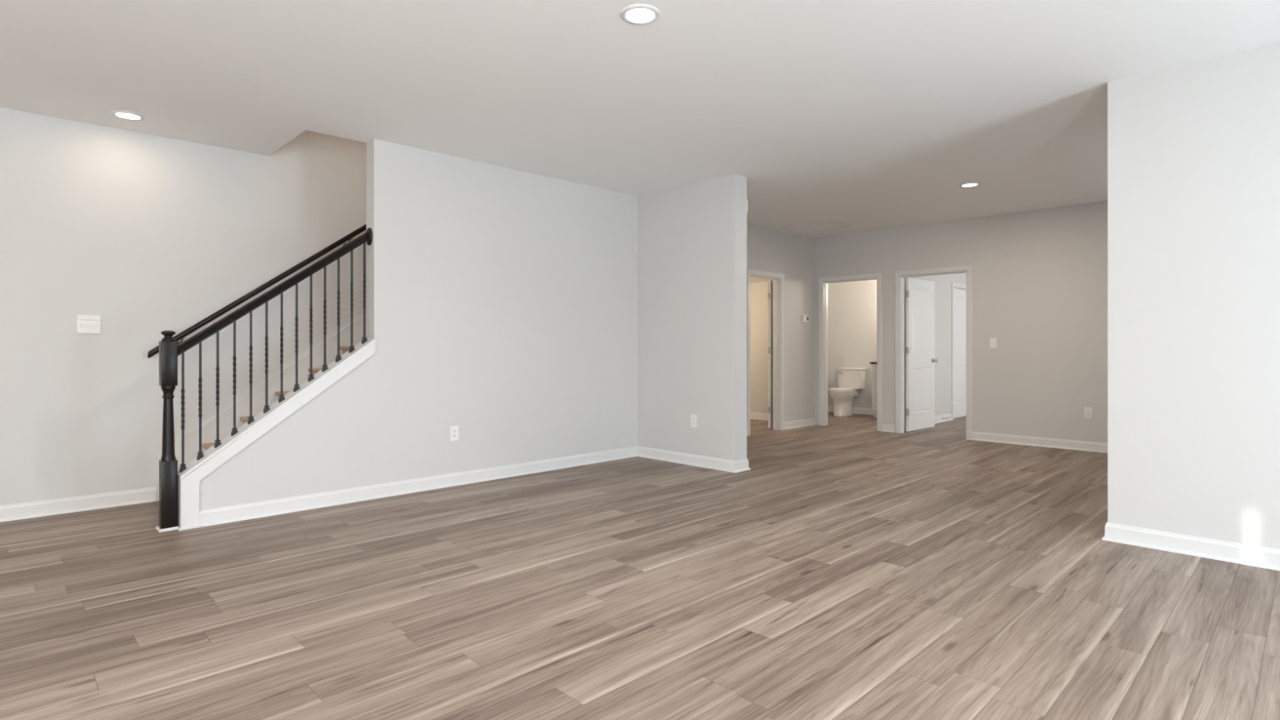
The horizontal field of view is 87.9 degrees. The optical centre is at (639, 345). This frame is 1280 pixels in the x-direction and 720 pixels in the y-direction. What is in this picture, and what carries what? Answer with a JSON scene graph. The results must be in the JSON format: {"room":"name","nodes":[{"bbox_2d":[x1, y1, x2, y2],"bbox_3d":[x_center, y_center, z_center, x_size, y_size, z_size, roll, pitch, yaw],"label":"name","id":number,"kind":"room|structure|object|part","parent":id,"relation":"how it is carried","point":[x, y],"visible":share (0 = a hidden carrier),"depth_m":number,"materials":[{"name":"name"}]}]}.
{"room":"empty living room","nodes":[
{"label":"empty living room","id":0,"kind":"room"},
{"bbox_2d":[0,107,366,505],"bbox_3d":[-3.868,-1.539,4.839,8.747,5.400,0.120,0,0,-44],"label":"wall","id":1,"kind":"structure","parent":0,"point":[148,235],"depth_m":4.88,"materials":[{"name":"white paint"}]},
{"bbox_2d":[0,486,156,522],"bbox_3d":[-5.228,1.109,3.404,4.495,0.104,0.026,0,0,-44],"label":"baseboard","id":2,"kind":"structure","parent":1,"relation":"attached to","point":[103,500],"depth_m":4.65,"materials":[{"name":"white paint"}]},
{"bbox_2d":[76,315,101,333],"bbox_3d":[-3.907,-0.153,4.710,0.131,0.128,0.009,0,0,-44],"label":"light switch","id":3,"kind":"object","parent":1,"relation":"attached to","point":[85,323],"visible":1,"depth_m":4.71,"materials":[{"name":"white plastic"}]},
{"bbox_2d":[147,223,366,358],"bbox_3d":[-2.298,-1.282,6.229,3.765,2.743,0.090,0,0,-44],"label":"wall handrail","id":4,"kind":"object","parent":1,"relation":"attached to","point":[184,333],"visible":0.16,"depth_m":5.40,"materials":[{"name":"black wood"}]},
{"bbox_2d":[155,311,366,501],"bbox_3d":[-2.193,-0.452,6.377,4.002,3.226,0.026,0,0,-44],"label":"trim","id":5,"kind":"structure","parent":1,"relation":"attached to","point":[191,440],"depth_m":5.47,"materials":[{"name":"white paint"}]},
{"bbox_2d":[199,138,637,510],"bbox_3d":[-1.513,-0.209,5.667,4.025,2.740,0.146,0,0,-44],"label":"wall","id":6,"kind":"structure","parent":0,"point":[502,302],"depth_m":5.63,"materials":[{"name":"white paint"}]},
{"bbox_2d":[177,337,375,530],"bbox_3d":[-2.516,0.551,4.673,1.245,1.219,0.194,0,0,-44],"label":"trim","id":7,"kind":"structure","parent":6,"relation":"attached to","point":[188,479],"depth_m":4.48,"materials":[{"name":"white paint"}]},
{"bbox_2d":[155,227,372,532],"bbox_3d":[-2.553,0.125,4.642,1.341,2.071,0.119,0,0,-44],"label":"stair railing","id":8,"kind":"object","parent":7,"relation":"on","point":[170,349],"visible":1,"depth_m":4.40,"materials":[{"name":"black paint"}]},
{"bbox_3d":[-2.992,1.152,4.208,0.106,0.018,0.114,0,0,-44],"label":"trim","id":9,"kind":"part","parent":8,"relation":"part of","materials":[{"name":"white paint"}]},
{"bbox_3d":[-2.990,0.557,4.211,0.086,1.176,0.086,0,0,-44],"label":"newel post","id":10,"kind":"part","parent":8,"relation":"part of","materials":[{"name":"black wood"}]},
{"bbox_3d":[-2.527,-0.406,4.675,1.227,0.953,0.060,0,0,-44],"label":"handrail","id":11,"kind":"part","parent":8,"relation":"part of","materials":[{"name":"black wood"}]},
{"bbox_2d":[199,445,637,526],"bbox_3d":[-1.450,1.109,5.608,4.017,0.104,0.026,0,0,-44],"label":"baseboard","id":12,"kind":"structure","parent":6,"relation":"attached to","point":[211,517],"depth_m":5.15,"materials":[{"name":"white paint"}]},
{"bbox_2d":[449,425,458,440],"bbox_3d":[-1.545,0.726,5.528,0.076,0.124,0.009,0,0,-44],"label":"electrical outlet","id":13,"kind":"object","parent":6,"relation":"attached to","point":[454,430],"visible":1,"depth_m":5.53,"materials":[{"name":"white plastic"}]},
{"bbox_2d":[0,411,1279,719],"bbox_3d":[1.609,1.221,5.110,16.950,0.120,10.150,0,0,-44],"label":"floor","id":14,"kind":"structure","parent":0,"point":[855,571],"depth_m":3.03,"materials":[{"name":"wood"}]},
{"bbox_2d":[201,346,349,449],"bbox_3d":[-1.974,-0.179,5.951,3.662,2.680,0.901,0,0,-44],"label":"staircase","id":15,"kind":"structure","parent":14,"relation":"on","point":[344,348],"depth_m":5.48,"materials":[{"name":"wood"}]},
{"bbox_2d":[828,367,866,416],"bbox_3d":[3.437,0.766,11.185,0.708,0.790,0.478,0,0,-44],"label":"toilet","id":16,"kind":"object","parent":14,"relation":"on","point":[851,380],"visible":1,"depth_m":11.15,"materials":[{"name":"white ceramic"}]},
{"bbox_3d":[3.363,0.744,11.113,0.502,0.023,0.380,0,0,-44],"label":"seat","id":17,"kind":"part","parent":16,"relation":"part of","materials":[{"name":"white plastic"}]},
{"bbox_3d":[3.364,0.718,11.113,0.500,0.026,0.376,0,0,-44],"label":"seat lid","id":18,"kind":"part","parent":16,"relation":"part of","materials":[{"name":"white plastic"}]},
{"bbox_3d":[3.613,0.390,11.357,0.216,0.038,0.478,0,0,-44],"label":"tank lid","id":19,"kind":"part","parent":16,"relation":"part of","materials":[{"name":"white ceramic"}]},
{"bbox_3d":[3.615,0.571,11.359,0.200,0.324,0.450,0,0,-44],"label":"tank","id":20,"kind":"part","parent":16,"relation":"part of","materials":[{"name":"white ceramic"}]},
{"bbox_2d":[870,361,876,417],"bbox_3d":[4.188,0.709,10.546,0.553,0.903,0.867,0,0,-44],"label":"bathroom vanity","id":21,"kind":"object","parent":14,"relation":"on","point":[873,363],"visible":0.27,"depth_m":10.62,"materials":[{"name":"white paint"}]},
{"bbox_3d":[3.998,0.383,10.367,0.017,0.155,0.775,0,0,-44],"label":"drawer","id":22,"kind":"part","parent":21,"relation":"part of","materials":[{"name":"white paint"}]},
{"bbox_3d":[3.862,0.753,10.506,0.017,0.555,0.384,0,0,-44],"label":"cabinet door","id":23,"kind":"part","parent":21,"relation":"part of","materials":[{"name":"white paint"}]},
{"bbox_2d":[0,0,1279,238],"bbox_3d":[1.609,-1.719,5.110,16.950,0.280,10.150,0,0,-44],"label":"ceiling","id":24,"kind":"structure","parent":0,"point":[865,115],"depth_m":3.96,"materials":[{"name":"white paint"}]},
{"bbox_2d":[110,110,145,120],"bbox_3d":[-3.503,-1.575,4.546,0.188,0.009,0.188,0,0,-44],"label":"recessed light","id":25,"kind":"object","parent":24,"relation":"in","point":[126,115],"visible":1,"depth_m":4.53,"materials":[{"name":"white paint"}]},
{"bbox_2d":[115,112,140,119],"bbox_3d":[-3.503,-1.575,4.546,0.135,0.006,0.135,0,0,-44],"label":"diffuser","id":26,"kind":"object","parent":25,"relation":"attached to","point":[122,115],"depth_m":4.54,"materials":[{"name":"white plastic"}]},
{"bbox_2d":[620,4,660,24],"bbox_3d":[0.002,-1.575,3.162,0.188,0.009,0.188,0,0,-44],"label":"recessed light","id":27,"kind":"object","parent":24,"relation":"in","point":[636,14],"visible":1,"depth_m":3.15,"materials":[{"name":"white paint"}]},
{"bbox_2d":[626,8,654,22],"bbox_3d":[0.002,-1.575,3.162,0.135,0.006,0.135,0,0,-44],"label":"diffuser","id":28,"kind":"object","parent":27,"relation":"attached to","point":[633,15],"depth_m":3.16,"materials":[{"name":"white plastic"}]},
{"bbox_2d":[781,220,852,233],"bbox_3d":[2.333,-1.573,8.801,0.490,0.012,0.770,0,0,-44],"label":"ceiling vent","id":29,"kind":"object","parent":24,"relation":"in","point":[831,224],"visible":1,"depth_m":8.79,"materials":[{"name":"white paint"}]},
{"bbox_2d":[959,182,980,187],"bbox_3d":[3.224,-1.575,6.497,0.188,0.009,0.188,0,0,-44],"label":"recessed light","id":30,"kind":"object","parent":24,"relation":"in","point":[970,184],"visible":1,"depth_m":6.49,"materials":[{"name":"white paint"}]},
{"bbox_2d":[962,183,977,186],"bbox_3d":[3.224,-1.575,6.497,0.135,0.006,0.135,0,0,-44],"label":"diffuser","id":31,"kind":"object","parent":30,"relation":"attached to","point":[963,184],"depth_m":6.49,"materials":[{"name":"white plastic"}]},
{"bbox_2d":[637,174,746,461],"bbox_3d":[0.434,-0.209,6.688,0.186,2.740,1.438,0,0,-44],"label":"wall","id":32,"kind":"structure","parent":0,"point":[692,238],"depth_m":6.47,"materials":[{"name":"white paint"}]},
{"bbox_2d":[690,414,697,427],"bbox_3d":[0.521,0.731,6.460,0.009,0.124,0.076,0,0,-44],"label":"electrical outlet","id":33,"kind":"object","parent":32,"relation":"attached to","point":[693,417],"visible":1,"depth_m":6.45,"materials":[{"name":"white plastic"}]},
{"bbox_2d":[637,445,751,472],"bbox_3d":[0.443,1.109,6.679,0.238,0.104,1.464,0,0,-44],"label":"baseboard","id":34,"kind":"structure","parent":32,"relation":"attached to","point":[717,464],"depth_m":6.43,"materials":[{"name":"white paint"}]},
{"bbox_2d":[750,276,773,282],"bbox_3d":[0.955,-1.059,9.819,2.266,0.100,2.067,0,0,-44],"label":"ceiling","id":35,"kind":"structure","parent":0,"point":[753,279],"depth_m":10.10,"materials":[{"name":"white paint"}]},
{"bbox_2d":[746,224,814,422],"bbox_3d":[1.242,-0.209,8.570,3.604,2.740,0.120,0,0,-44],"label":"wall","id":36,"kind":"structure","parent":0,"point":[793,255],"depth_m":9.42,"materials":[{"name":"white paint"}]},
{"bbox_2d":[746,268,784,435],"bbox_3d":[1.644,0.080,8.964,0.839,2.162,0.158,0,0,-44],"label":"trim","id":37,"kind":"structure","parent":36,"relation":"attached to","point":[778,278],"depth_m":9.18,"materials":[{"name":"white paint"}]},
{"bbox_2d":[768,280,773,428],"bbox_3d":[1.938,0.116,9.579,0.163,2.066,0.701,0,0,24],"label":"door","id":38,"kind":"structure","parent":36,"relation":"in","point":[770,282],"depth_m":9.28,"materials":[{"name":"white paint"}]},
{"bbox_2d":[746,417,815,435],"bbox_3d":[1.293,1.109,8.518,3.604,0.104,0.026,0,0,-44],"label":"baseboard","id":39,"kind":"structure","parent":36,"relation":"attached to","point":[806,422],"depth_m":9.48,"materials":[{"name":"white paint"}]},
{"bbox_2d":[801,314,808,323],"bbox_3d":[2.390,-0.394,9.592,0.170,0.120,0.027,0,0,-44],"label":"thermostat","id":40,"kind":"object","parent":36,"relation":"attached to","point":[805,317],"visible":1,"depth_m":9.57,"materials":[{"name":"white plastic"}]},
{"bbox_2d":[827,280,876,408],"bbox_3d":[4.005,-0.209,11.216,0.120,2.740,2.120,0,0,-44],"label":"wall","id":41,"kind":"structure","parent":0,"point":[851,305],"depth_m":11.47,"materials":[{"name":"white paint"}]},
{"bbox_2d":[750,200,1107,443],"bbox_3d":[3.939,-0.209,8.478,0.120,2.740,8.400,0,0,-44],"label":"wall","id":42,"kind":"structure","parent":0,"point":[1040,277],"depth_m":7.88,"materials":[{"name":"white paint"}]},
{"bbox_2d":[818,272,881,431],"bbox_3d":[3.004,0.080,9.433,0.158,2.162,0.957,0,0,-44],"label":"trim","id":43,"kind":"structure","parent":42,"relation":"attached to","point":[823,282],"depth_m":9.68,"materials":[{"name":"white paint"}]},
{"bbox_2d":[827,405,874,414],"bbox_3d":[3.346,1.109,10.486,1.844,0.104,2.000,0,0,-44],"label":"baseboard","id":44,"kind":"structure","parent":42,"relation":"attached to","point":[830,408],"depth_m":11.36,"materials":[{"name":"white paint"}]},
{"bbox_2d":[906,277,937,431],"bbox_3d":[3.885,0.116,9.205,0.836,2.066,0.163,0,0,-43],"label":"door","id":45,"kind":"structure","parent":42,"relation":"in","point":[920,294],"depth_m":9.15,"materials":[{"name":"white paint"}]},
{"bbox_2d":[894,265,972,439],"bbox_3d":[3.812,0.080,8.608,0.158,2.162,0.974,0,0,-44],"label":"trim","id":46,"kind":"structure","parent":42,"relation":"attached to","point":[900,276],"depth_m":8.82,"materials":[{"name":"white paint"}]},
{"bbox_2d":[990,337,996,347],"bbox_3d":[4.276,-0.039,8.041,0.010,0.124,0.076,0,0,-44],"label":"light switch","id":47,"kind":"object","parent":42,"relation":"attached to","point":[993,340],"visible":1,"depth_m":8.04,"materials":[{"name":"white plastic"}]},
{"bbox_2d":[881,423,1107,453],"bbox_3d":[5.016,1.109,7.274,0.026,0.104,4.933,0,0,-44],"label":"baseboard","id":48,"kind":"structure","parent":42,"relation":"attached to","point":[977,436],"depth_m":7.70,"materials":[{"name":"white paint"}]},
{"bbox_2d":[1084,407,1092,418],"bbox_3d":[4.957,0.739,7.347,0.009,0.124,0.076,0,0,-44],"label":"electrical outlet","id":49,"kind":"object","parent":42,"relation":"attached to","point":[1087,411],"visible":1,"depth_m":7.34,"materials":[{"name":"white plastic"}]},
{"bbox_2d":[904,272,965,422],"bbox_3d":[4.855,-0.209,10.482,3.994,2.740,0.110,0,0,-44],"label":"wall","id":50,"kind":"structure","parent":0,"point":[942,282],"depth_m":10.19,"materials":[{"name":"white paint"}]},
{"bbox_2d":[904,413,952,429],"bbox_3d":[4.903,1.109,10.433,3.994,0.104,0.026,0,0,-44],"label":"baseboard","id":51,"kind":"structure","parent":50,"relation":"attached to","point":[938,419],"depth_m":10.15,"materials":[{"name":"white paint"}]},
{"bbox_2d":[951,282,965,419],"bbox_3d":[5.174,0.080,10.780,0.874,2.162,0.129,0,0,-44],"label":"trim","id":52,"kind":"structure","parent":50,"relation":"attached to","point":[953,285],"depth_m":10.44,"materials":[{"name":"white paint"}]},
{"bbox_2d":[953,288,965,418],"bbox_3d":[5.180,0.116,10.763,0.736,2.066,0.163,0,0,-44],"label":"door","id":53,"kind":"structure","parent":50,"relation":"in","point":[959,295],"depth_m":10.72,"materials":[{"name":"white paint"}]},
{"bbox_2d":[1107,41,1279,549],"bbox_3d":[3.992,-0.209,2.849,0.120,2.740,3.283,0,0,-44],"label":"wall","id":54,"kind":"structure","parent":0,"point":[1193,148],"depth_m":3.69,"materials":[{"name":"white paint"}]},
{"bbox_2d":[1101,521,1279,570],"bbox_3d":[3.983,1.109,2.858,0.172,0.104,3.309,0,0,-44],"label":"baseboard","id":55,"kind":"structure","parent":54,"relation":"attached to","point":[1216,549],"depth_m":3.68,"materials":[{"name":"white paint"}]},
{"bbox_3d":[0.870,-0.209,9.820,2.386,2.740,2.187,0,0,-44],"label":"wall","id":56,"kind":"structure","parent":0,"visible":0},
{"bbox_2d":[750,412,768,420],"bbox_3d":[1.755,1.109,10.603,0.026,0.104,2.067,0,0,-44],"label":"baseboard","id":57,"kind":"structure","parent":56,"relation":"attached to","point":[763,416],"depth_m":10.47,"materials":[{"name":"white paint"}]}
]}

